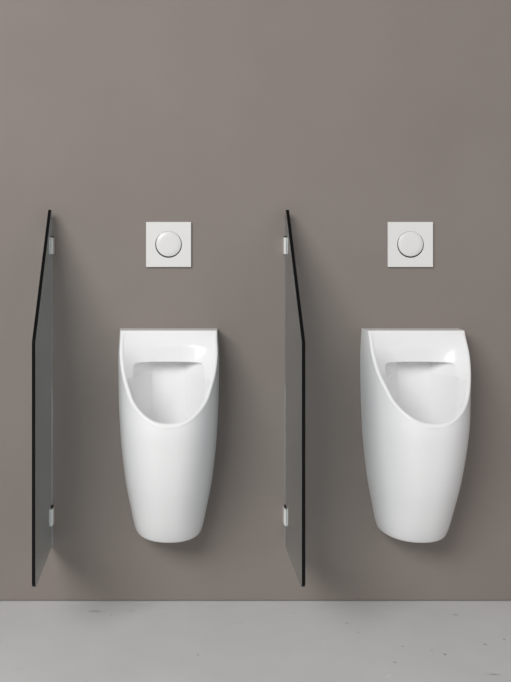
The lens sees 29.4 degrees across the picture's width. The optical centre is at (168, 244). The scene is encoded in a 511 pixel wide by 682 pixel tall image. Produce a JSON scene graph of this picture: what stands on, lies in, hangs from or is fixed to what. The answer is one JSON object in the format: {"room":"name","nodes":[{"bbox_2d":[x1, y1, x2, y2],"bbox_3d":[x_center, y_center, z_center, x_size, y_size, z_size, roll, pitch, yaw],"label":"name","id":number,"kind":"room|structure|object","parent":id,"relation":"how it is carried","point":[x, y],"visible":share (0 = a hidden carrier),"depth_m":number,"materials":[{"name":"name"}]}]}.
{"room":"public restroom","nodes":[
{"label":"public restroom","id":0,"kind":"room"},
{"bbox_2d":[0,0,510,599],"bbox_3d":[0.200,-0.500,3.060,6.800,3.200,0.120,0,0,0],"label":"wall","id":1,"kind":"structure","parent":0,"point":[351,118],"depth_m":3.00,"materials":[{"name":"beige paint"}]},
{"bbox_2d":[32,210,53,586],"bbox_3d":[-0.365,0.410,2.805,0.020,1.036,0.389,0,0,0],"label":"divider","id":2,"kind":"object","parent":1,"relation":"attached to","point":[42,507],"visible":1,"depth_m":2.76,"materials":[{"name":"grey glass"}]},
{"bbox_2d":[118,328,218,542],"bbox_3d":[-0.001,0.569,2.856,0.309,0.622,0.288,0,0,0],"label":"urinal","id":3,"kind":"object","parent":1,"relation":"attached to","point":[168,378],"visible":1,"depth_m":2.84,"materials":[{"name":"white ceramic"}]},
{"bbox_2d":[124,331,213,423],"bbox_3d":[-0.001,0.479,2.840,0.269,0.441,0.239,0,0,0],"label":"basin","id":4,"kind":"object","parent":3,"relation":"in","point":[169,375],"depth_m":2.91,"materials":[{"name":"white ceramic"}]},
{"bbox_2d":[146,222,190,266],"bbox_3d":[-0.001,-0.002,2.995,0.140,0.140,0.011,0,0,0],"label":"flush plate","id":5,"kind":"object","parent":1,"relation":"attached to","point":[168,244],"visible":1,"depth_m":2.99,"materials":[{"name":"white plastic"}]},
{"bbox_2d":[283,210,304,586],"bbox_3d":[0.363,0.410,2.805,0.020,1.036,0.389,0,0,0],"label":"divider","id":6,"kind":"object","parent":1,"relation":"attached to","point":[294,507],"visible":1,"depth_m":2.79,"materials":[{"name":"grey glass"}]},
{"bbox_2d":[387,222,432,266],"bbox_3d":[0.747,-0.002,2.995,0.140,0.140,0.011,0,0,0],"label":"flush plate","id":7,"kind":"object","parent":1,"relation":"attached to","point":[409,244],"visible":1,"depth_m":2.99,"materials":[{"name":"white plastic"}]},
{"bbox_2d":[360,328,470,542],"bbox_3d":[0.747,0.569,2.856,0.309,0.622,0.288,0,0,0],"label":"urinal","id":8,"kind":"object","parent":1,"relation":"attached to","point":[415,383],"visible":1,"depth_m":2.85,"materials":[{"name":"white ceramic"}]},
{"bbox_2d":[372,331,466,423],"bbox_3d":[0.747,0.479,2.840,0.269,0.441,0.239,0,0,0],"label":"basin","id":9,"kind":"object","parent":8,"relation":"in","point":[419,377],"depth_m":2.91,"materials":[{"name":"white ceramic"}]},
{"bbox_2d":[0,600,510,681],"bbox_3d":[0.200,1.152,0.760,6.800,0.096,4.720,0,0,0],"label":"floor","id":10,"kind":"structure","parent":0,"point":[41,640],"depth_m":2.70,"materials":[{"name":"concrete"}]}
]}

